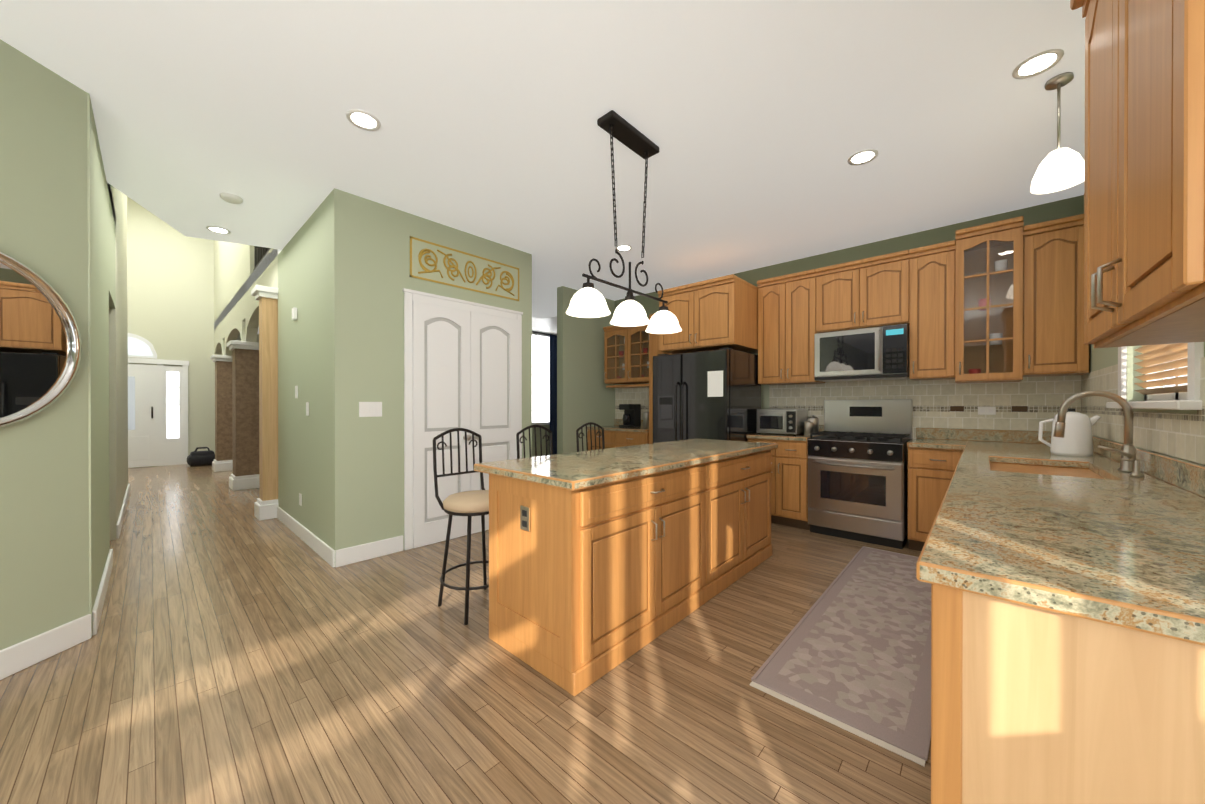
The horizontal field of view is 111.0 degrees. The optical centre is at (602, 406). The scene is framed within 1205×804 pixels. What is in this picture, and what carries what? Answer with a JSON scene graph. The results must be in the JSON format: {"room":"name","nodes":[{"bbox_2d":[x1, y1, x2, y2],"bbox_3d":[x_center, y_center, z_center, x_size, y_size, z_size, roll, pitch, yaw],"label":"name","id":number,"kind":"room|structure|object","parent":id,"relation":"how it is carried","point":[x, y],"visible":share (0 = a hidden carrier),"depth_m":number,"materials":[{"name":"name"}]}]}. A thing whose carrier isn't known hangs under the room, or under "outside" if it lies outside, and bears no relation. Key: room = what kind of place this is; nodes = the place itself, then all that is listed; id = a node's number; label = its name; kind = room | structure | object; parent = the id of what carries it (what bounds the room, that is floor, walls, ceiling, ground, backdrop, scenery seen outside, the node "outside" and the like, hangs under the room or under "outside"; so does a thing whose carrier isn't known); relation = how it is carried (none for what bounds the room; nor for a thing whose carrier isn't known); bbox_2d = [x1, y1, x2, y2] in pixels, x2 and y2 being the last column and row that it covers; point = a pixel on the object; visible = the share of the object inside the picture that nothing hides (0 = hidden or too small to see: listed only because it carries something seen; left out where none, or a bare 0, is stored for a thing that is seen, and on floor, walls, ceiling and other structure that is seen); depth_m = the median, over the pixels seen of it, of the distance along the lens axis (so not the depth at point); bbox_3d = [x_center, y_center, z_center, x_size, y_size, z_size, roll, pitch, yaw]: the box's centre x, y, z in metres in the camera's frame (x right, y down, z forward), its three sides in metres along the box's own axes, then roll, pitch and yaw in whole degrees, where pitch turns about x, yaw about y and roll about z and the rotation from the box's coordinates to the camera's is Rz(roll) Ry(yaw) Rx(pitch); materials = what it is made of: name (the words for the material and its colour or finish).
{"room":"kitchen","nodes":[
{"label":"kitchen","id":0,"kind":"room"},
{"bbox_2d":[107,183,130,539],"bbox_3d":[-5.192,-1.533,4.387,4.143,5.500,0.130,0,0,42],"label":"wall","id":1,"kind":"structure","parent":0,"point":[120,317],"depth_m":4.22,"materials":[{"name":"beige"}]},
{"bbox_2d":[111,185,202,242],"bbox_3d":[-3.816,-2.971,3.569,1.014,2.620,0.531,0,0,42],"label":"wall","id":2,"kind":"structure","parent":0,"point":[131,214],"depth_m":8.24,"materials":[{"name":"beige paint"}]},
{"bbox_2d":[131,227,210,466],"bbox_3d":[-9.412,-1.545,8.117,0.120,5.500,2.610,0,0,42],"label":"wall","id":3,"kind":"structure","parent":0,"point":[176,291],"depth_m":8.66,"materials":[{"name":"beige paint"}]},
{"bbox_2d":[128,333,188,467],"bbox_3d":[-9.317,-0.125,8.055,0.095,2.660,1.820,0,0,42],"label":"door","id":4,"kind":"structure","parent":3,"relation":"attached to","point":[158,414],"depth_m":8.37,"materials":[{"name":"white wood"}]},
{"bbox_2d":[211,240,277,452],"bbox_3d":[-5.064,-1.542,7.179,7.799,5.500,1.880,0,0,42],"label":"wall","id":5,"kind":"structure","parent":0,"point":[232,264],"depth_m":7.10,"materials":[{"name":"beige paint"}]},
{"bbox_2d":[254,246,270,269],"bbox_3d":[-4.391,-2.286,5.380,1.380,0.900,0.060,0,0,42],"label":"rail","id":6,"kind":"object","parent":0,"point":[260,253],"visible":0.04,"depth_m":5.61,"materials":[{"name":"grey metal"}]},
{"bbox_2d":[0,464,930,803],"bbox_3d":[-3.453,1.265,4.993,13.500,0.100,15.600,0,0,42],"label":"floor","id":7,"kind":"structure","parent":0,"point":[234,650],"depth_m":1.75,"materials":[{"name":"brown wood"}]},
{"bbox_2d":[187,447,214,466],"bbox_3d":[-8.226,1.019,8.517,0.400,0.369,0.450,0,0,42],"label":"bag","id":8,"kind":"object","parent":7,"relation":"on","point":[200,458],"visible":0.83,"depth_m":8.39,"materials":[{"name":"black"}]},
{"bbox_2d":[433,428,488,624],"bbox_3d":[-0.785,0.681,2.561,0.448,1.086,0.426,0,0,42],"label":"stool","id":9,"kind":"object","parent":7,"relation":"on","point":[469,504],"visible":0.85,"depth_m":2.54,"materials":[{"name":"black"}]},
{"bbox_2d":[516,425,552,458],"bbox_3d":[-0.359,0.679,3.026,0.448,1.086,0.426,0,0,42],"label":"stool","id":10,"kind":"object","parent":7,"relation":"on","point":[541,438],"visible":0.25,"depth_m":3.16,"materials":[{"name":"black metal"}]},
{"bbox_2d":[576,422,604,451],"bbox_3d":[0.053,0.678,3.476,0.448,1.086,0.426,0,0,42],"label":"stool","id":11,"kind":"object","parent":7,"relation":"on","point":[582,433],"visible":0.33,"depth_m":3.61,"materials":[{"name":"black metal"}]},
{"bbox_2d":[587,425,646,450],"bbox_3d":[0.384,0.772,5.916,1.079,0.880,0.635,0,0,42],"label":"base cabinet","id":12,"kind":"object","parent":7,"relation":"on","point":[614,437],"depth_m":5.65,"materials":[{"name":"brown wood"}]},
{"bbox_2d":[619,404,640,426],"bbox_3d":[0.398,0.126,6.011,0.200,0.330,0.270,0,0,42],"label":"coffee maker","id":13,"kind":"object","parent":12,"relation":"on","point":[632,415],"visible":1,"depth_m":5.95,"materials":[{"name":"black plastic"}]},
{"bbox_2d":[643,412,648,427],"bbox_3d":[0.620,0.179,5.735,0.120,0.225,0.120,0,0,42],"label":"canister","id":14,"kind":"object","parent":12,"relation":"on","point":[645,419],"visible":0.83,"depth_m":5.68,"materials":[{"name":"silver metal"}]},
{"bbox_2d":[474,438,777,695],"bbox_3d":[0.378,0.762,2.805,0.785,0.920,2.310,0,0,42],"label":"kitchen island","id":15,"kind":"object","parent":7,"relation":"on","point":[602,562],"visible":1,"depth_m":2.06,"materials":[{"name":"brown wood"}]},
{"bbox_2d":[647,313,669,443],"bbox_3d":[0.935,0.014,5.425,0.355,2.400,0.611,0,0,42],"label":"tall cabinet","id":16,"kind":"object","parent":7,"relation":"on","point":[653,338],"depth_m":5.29,"materials":[{"name":"brown wood"}]},
{"bbox_2d":[653,347,760,442],"bbox_3d":[1.170,0.306,4.715,0.910,1.820,0.922,0,0,42],"label":"fridge","id":17,"kind":"object","parent":7,"relation":"on","point":[713,394],"visible":0.6,"depth_m":4.38,"materials":[{"name":"black"}]},
{"bbox_2d":[747,433,809,529],"bbox_3d":[1.976,0.777,4.457,0.600,0.880,0.635,0,0,42],"label":"base cabinet","id":18,"kind":"object","parent":7,"relation":"on","point":[789,461],"depth_m":4.15,"materials":[{"name":"brown wood"}]},
{"bbox_2d":[756,409,807,435],"bbox_3d":[1.942,0.161,4.498,0.420,0.270,0.417,0,0,42],"label":"toaster oven","id":19,"kind":"object","parent":18,"relation":"on","point":[782,421],"visible":0.94,"depth_m":4.35,"materials":[{"name":"silver metal"}]},
{"bbox_2d":[804,419,814,435],"bbox_3d":[2.131,0.217,4.283,0.088,0.160,0.088,0,0,31],"label":"canister set","id":20,"kind":"object","parent":18,"relation":"on","point":[811,424],"depth_m":4.26,"materials":[{"name":"silver metal"}]},
{"bbox_2d":[807,415,818,431],"bbox_3d":[2.232,0.192,4.393,0.108,0.207,0.108,0,0,31],"label":"canister set","id":21,"kind":"object","parent":18,"relation":"on","point":[816,418],"depth_m":4.34,"materials":[{"name":"silver metal"}]},
{"bbox_2d":[749,546,930,766],"bbox_3d":[1.688,1.215,2.508,0.620,0.013,2.420,0,0,42],"label":"rug","id":22,"kind":"object","parent":7,"relation":"on","point":[851,653],"visible":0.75,"depth_m":2.00,"materials":[{"name":"grey fabric"}]},
{"bbox_2d":[807,399,911,548],"bbox_3d":[2.444,0.573,3.952,0.755,1.290,0.696,0,0,42],"label":"stove","id":23,"kind":"object","parent":7,"relation":"on","point":[857,452],"visible":1,"depth_m":3.80,"materials":[{"name":"silver metal"}]},
{"bbox_2d":[907,441,974,556],"bbox_3d":[2.927,0.779,3.586,0.397,0.880,0.635,0,0,42],"label":"base cabinet","id":24,"kind":"object","parent":7,"relation":"on","point":[932,465],"depth_m":3.40,"materials":[{"name":"brown wood"}]},
{"bbox_2d":[963,449,1118,464],"bbox_3d":[2.826,0.782,2.724,0.655,0.880,0.656,0,0,42],"label":"base cabinet","id":25,"kind":"object","parent":7,"relation":"on","point":[966,452],"depth_m":2.53,"materials":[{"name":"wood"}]},
{"bbox_2d":[1038,408,1100,456],"bbox_3d":[2.928,0.156,2.603,0.264,0.292,0.180,0,0,42],"label":"kettle","id":26,"kind":"object","parent":25,"relation":"on","point":[1077,440],"visible":0.9,"depth_m":2.54,"materials":[{"name":"white ceramic"}]},
{"bbox_2d":[959,457,1131,472],"bbox_3d":[2.489,0.783,2.356,0.655,0.880,0.578,0,0,42],"label":"base cabinet","id":27,"kind":"object","parent":7,"relation":"on","point":[1091,465],"depth_m":2.34,"materials":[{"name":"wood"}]},
{"bbox_2d":[916,509,1204,803],"bbox_3d":[1.117,0.788,0.859,0.655,0.880,0.679,0,0,42],"label":"base cabinet","id":28,"kind":"object","parent":7,"relation":"on","point":[1067,629],"depth_m":0.73,"materials":[{"name":"brown wood"}]},
{"bbox_2d":[959,461,1174,488],"bbox_3d":[2.178,0.784,2.017,0.655,0.880,0.577,0,0,42],"label":"base cabinet","id":29,"kind":"object","parent":7,"relation":"on","point":[964,466],"depth_m":1.95,"materials":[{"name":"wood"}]},
{"bbox_2d":[1053,390,1135,471],"bbox_3d":[2.384,0.112,2.005,0.273,0.384,0.100,0,0,42],"label":"faucet","id":30,"kind":"object","parent":29,"relation":"on","point":[1128,450],"visible":0.94,"depth_m":1.95,"materials":[{"name":"silver metal"}]},
{"bbox_2d":[1120,458,1143,476],"bbox_3d":[2.322,0.266,1.816,0.065,0.076,0.040,0,0,42],"label":"soap pump","id":31,"kind":"object","parent":29,"relation":"on","point":[1136,472],"visible":1,"depth_m":1.80,"materials":[{"name":"silver metal"}]},
{"bbox_2d":[943,489,1204,540],"bbox_3d":[1.462,0.787,1.235,0.655,0.880,0.577,0,0,42],"label":"countertop","id":32,"kind":"structure","parent":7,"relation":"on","point":[1121,518],"depth_m":1.19,"materials":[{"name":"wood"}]},
{"bbox_2d":[951,469,1204,512],"bbox_3d":[1.820,0.786,1.626,0.655,0.880,0.718,0,0,42],"label":"countertop","id":33,"kind":"structure","parent":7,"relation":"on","point":[1141,496],"depth_m":1.50,"materials":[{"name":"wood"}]},
{"bbox_2d":[0,0,1085,334],"bbox_3d":[-3.427,-1.750,4.960,13.170,0.170,15.440,0,0,42],"label":"ceiling","id":34,"kind":"structure","parent":0,"point":[758,122],"depth_m":2.36,"materials":[{"name":"white paint"}]},
{"bbox_2d":[206,226,230,233],"bbox_3d":[-3.603,-1.657,3.888,0.176,0.007,0.176,0,0,42],"label":"recessed light","id":35,"kind":"object","parent":34,"relation":"in","point":[219,230],"visible":0.98,"depth_m":3.89,"materials":[{"name":"white"}]},
{"bbox_2d":[219,192,242,203],"bbox_3d":[-2.932,-1.641,3.273,0.140,0.034,0.140,0,0,42],"label":"smoke detector","id":36,"kind":"object","parent":34,"relation":"attached to","point":[230,198],"visible":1,"depth_m":3.25,"materials":[{"name":"white plastic"}]},
{"bbox_2d":[346,109,380,130],"bbox_3d":[-1.379,-1.652,2.393,0.176,0.007,0.176,0,0,42],"label":"recessed light","id":37,"kind":"object","parent":34,"relation":"in","point":[363,120],"visible":1,"depth_m":2.39,"materials":[{"name":"white glass"}]},
{"bbox_2d":[615,245,631,251],"bbox_3d":[0.221,-1.658,4.331,0.176,0.007,0.176,0,0,42],"label":"recessed light","id":38,"kind":"object","parent":34,"relation":"in","point":[622,248],"visible":0.96,"depth_m":4.33,"materials":[{"name":"white"}]},
{"bbox_2d":[566,110,681,333],"bbox_3d":[0.166,-1.082,2.512,0.244,1.146,0.964,0,0,42],"label":"pendant lamp","id":39,"kind":"object","parent":34,"relation":"hanging from","point":[588,300],"visible":1,"depth_m":2.44,"materials":[{"name":"white glass"}]},
{"bbox_2d":[847,149,878,165],"bbox_3d":[1.727,-1.653,2.748,0.176,0.007,0.176,0,0,42],"label":"recessed light","id":40,"kind":"object","parent":34,"relation":"in","point":[863,157],"visible":1,"depth_m":2.74,"materials":[{"name":"white"}]},
{"bbox_2d":[1012,49,1063,78],"bbox_3d":[2.099,-1.651,2.000,0.176,0.007,0.176,0,0,42],"label":"recessed light","id":41,"kind":"object","parent":34,"relation":"in","point":[1037,64],"visible":1,"depth_m":1.99,"materials":[{"name":"white"}]},
{"bbox_2d":[1030,72,1084,193],"bbox_3d":[2.308,-1.390,2.095,0.200,0.528,0.200,0,0,42],"label":"light","id":42,"kind":"object","parent":34,"relation":"hanging from","point":[1059,169],"visible":0.96,"depth_m":2.08,"materials":[{"name":"white glass"}]},
{"bbox_2d":[0,39,1204,649],"bbox_3d":[-1.591,-0.220,3.283,8.190,2.880,15.440,0,0,42],"label":"wall","id":43,"kind":"structure","parent":0,"point":[344,279],"depth_m":3.19,"materials":[{"name":"green paint"}]},
{"bbox_2d":[0,251,81,427],"bbox_3d":[-2.685,-0.300,1.721,0.042,0.834,0.834,0,0,-1],"label":"round mirror","id":44,"kind":"object","parent":43,"relation":"attached to","point":[40,348],"visible":0.94,"depth_m":1.95,"materials":[{"name":"white mirror"}]},
{"bbox_2d":[0,484,402,679],"bbox_3d":[-5.974,1.151,4.590,9.727,0.130,11.200,0,0,42],"label":"baseboard","id":45,"kind":"structure","parent":43,"relation":"attached to","point":[20,656],"depth_m":2.35,"materials":[{"name":"white wood"}]},
{"bbox_2d":[292,307,296,319],"bbox_3d":[-2.937,-0.887,3.951,0.080,0.110,0.030,0,0,42],"label":"switch plate","id":46,"kind":"object","parent":43,"relation":"attached to","point":[294,310],"depth_m":3.92,"materials":[{"name":"white plastic"}]},
{"bbox_2d":[295,386,297,397],"bbox_3d":[-2.922,-0.142,3.955,0.080,0.120,0.006,0,0,42],"label":"switch plate","id":47,"kind":"object","parent":43,"relation":"attached to","point":[296,387],"depth_m":3.94,"materials":[{"name":"white plastic"}]},
{"bbox_2d":[299,493,301,505],"bbox_3d":[-2.815,0.864,3.860,0.070,0.110,0.006,0,0,42],"label":"switch plate","id":48,"kind":"object","parent":43,"relation":"attached to","point":[300,495],"depth_m":3.85,"materials":[{"name":"white plastic"}]},
{"bbox_2d":[306,402,308,415],"bbox_3d":[-2.620,0.019,3.679,0.080,0.120,0.006,0,0,42],"label":"switch plate","id":49,"kind":"object","parent":43,"relation":"attached to","point":[307,403],"depth_m":3.67,"materials":[{"name":"white plastic"}]},
{"bbox_2d":[359,402,381,416],"bbox_3d":[-1.862,0.020,3.329,0.009,0.120,0.170,0,0,42],"label":"switch plate","id":50,"kind":"object","parent":43,"relation":"attached to","point":[370,409],"depth_m":3.33,"materials":[{"name":"white plastic"}]},
{"bbox_2d":[403,288,522,549],"bbox_3d":[-1.243,0.108,3.935,0.100,2.220,1.230,0,0,42],"label":"double door","id":51,"kind":"structure","parent":43,"relation":"attached to","point":[462,363],"depth_m":3.82,"materials":[{"name":"white wood"}]},
{"bbox_2d":[410,236,518,300],"bbox_3d":[-1.263,-1.292,3.969,0.020,0.350,1.140,0,0,42],"label":"art","id":52,"kind":"object","parent":43,"relation":"attached to","point":[437,263],"visible":1,"depth_m":3.91,"materials":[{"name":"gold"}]},
{"bbox_2d":[532,332,549,424],"bbox_3d":[-1.491,-0.623,9.239,0.040,2.070,0.940,0,0,42],"label":"window","id":53,"kind":"structure","parent":43,"relation":"in","point":[540,379],"depth_m":9.34,"materials":[{"name":"white glass"}]},
{"bbox_2d":[532,331,556,454],"bbox_3d":[-1.429,-0.254,9.203,0.057,2.810,2.150,0,0,42],"label":"window frame","id":54,"kind":"structure","parent":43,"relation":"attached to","point":[553,383],"depth_m":9.51,"materials":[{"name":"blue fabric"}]},
{"bbox_2d":[615,387,648,418],"bbox_3d":[0.602,-0.051,6.151,1.080,0.477,0.008,0,0,42],"label":"wall tile","id":55,"kind":"structure","parent":43,"relation":"attached to","point":[640,395],"depth_m":6.29,"materials":[{"name":"beige tile"}]},
{"bbox_2d":[603,214,1088,387],"bbox_3d":[1.684,-0.843,4.496,4.740,1.260,0.964,0,0,42],"label":"wall cabinets","id":56,"kind":"object","parent":43,"relation":"attached to","point":[999,301],"visible":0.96,"depth_m":3.66,"materials":[{"name":"brown wood"}]},
{"bbox_2d":[814,324,908,381],"bbox_3d":[2.534,-0.502,4.047,0.755,0.470,0.459,0,0,42],"label":"microwave","id":57,"kind":"object","parent":43,"relation":"attached to","point":[874,353],"visible":0.98,"depth_m":3.89,"materials":[{"name":"silver metal"}]},
{"bbox_2d":[769,375,1078,439],"bbox_3d":[2.860,0.018,4.083,2.405,0.600,0.008,0,0,42],"label":"wall tile","id":58,"kind":"structure","parent":43,"relation":"attached to","point":[932,400],"depth_m":3.77,"materials":[{"name":"beige tile"}]},
{"bbox_2d":[950,406,963,411],"bbox_3d":[3.211,0.017,3.752,0.100,0.053,0.004,0,0,42],"label":"switch plate","id":59,"kind":"object","parent":43,"relation":"attached to","point":[952,408],"depth_m":3.75,"materials":[{"name":"brown"}]},
{"bbox_2d":[978,407,995,414],"bbox_3d":[3.356,0.034,3.619,0.115,0.070,0.007,0,0,42],"label":"switch plate","id":60,"kind":"object","parent":43,"relation":"attached to","point":[981,410],"depth_m":3.62,"materials":[{"name":"white plastic"}]},
{"bbox_2d":[1011,406,1027,411],"bbox_3d":[3.506,0.018,3.482,0.100,0.053,0.004,0,0,42],"label":"switch plate","id":61,"kind":"object","parent":43,"relation":"attached to","point":[1013,408],"depth_m":3.48,"materials":[{"name":"brown"}]},
{"bbox_2d":[1070,0,1204,347],"bbox_3d":[1.272,-0.701,0.822,0.384,1.061,0.840,0,0,42],"label":"wall cabinet","id":62,"kind":"object","parent":43,"relation":"attached to","point":[1144,227],"visible":1,"depth_m":0.81,"materials":[{"name":"brown wood"}]},
{"bbox_2d":[1079,357,1204,464],"bbox_3d":[2.449,-0.022,1.814,0.008,0.447,3.910,0,0,42],"label":"wall tile","id":63,"kind":"structure","parent":43,"relation":"attached to","point":[1177,435],"depth_m":1.94,"materials":[{"name":"beige tile"}]},
{"bbox_2d":[1106,342,1203,409],"bbox_3d":[2.544,-0.593,1.881,0.160,1.205,1.180,0,0,42],"label":"window","id":64,"kind":"structure","parent":43,"relation":"in","point":[1189,399],"depth_m":1.63,"materials":[{"name":"white"}]},
{"bbox_2d":[1134,343,1187,394],"bbox_3d":[2.553,-0.592,1.873,0.045,1.057,0.910,0,0,42],"label":"blinds","id":65,"kind":"object","parent":64,"relation":"attached to","point":[1154,355],"visible":0.12,"depth_m":1.92,"materials":[{"name":"brown wood"}]}
]}

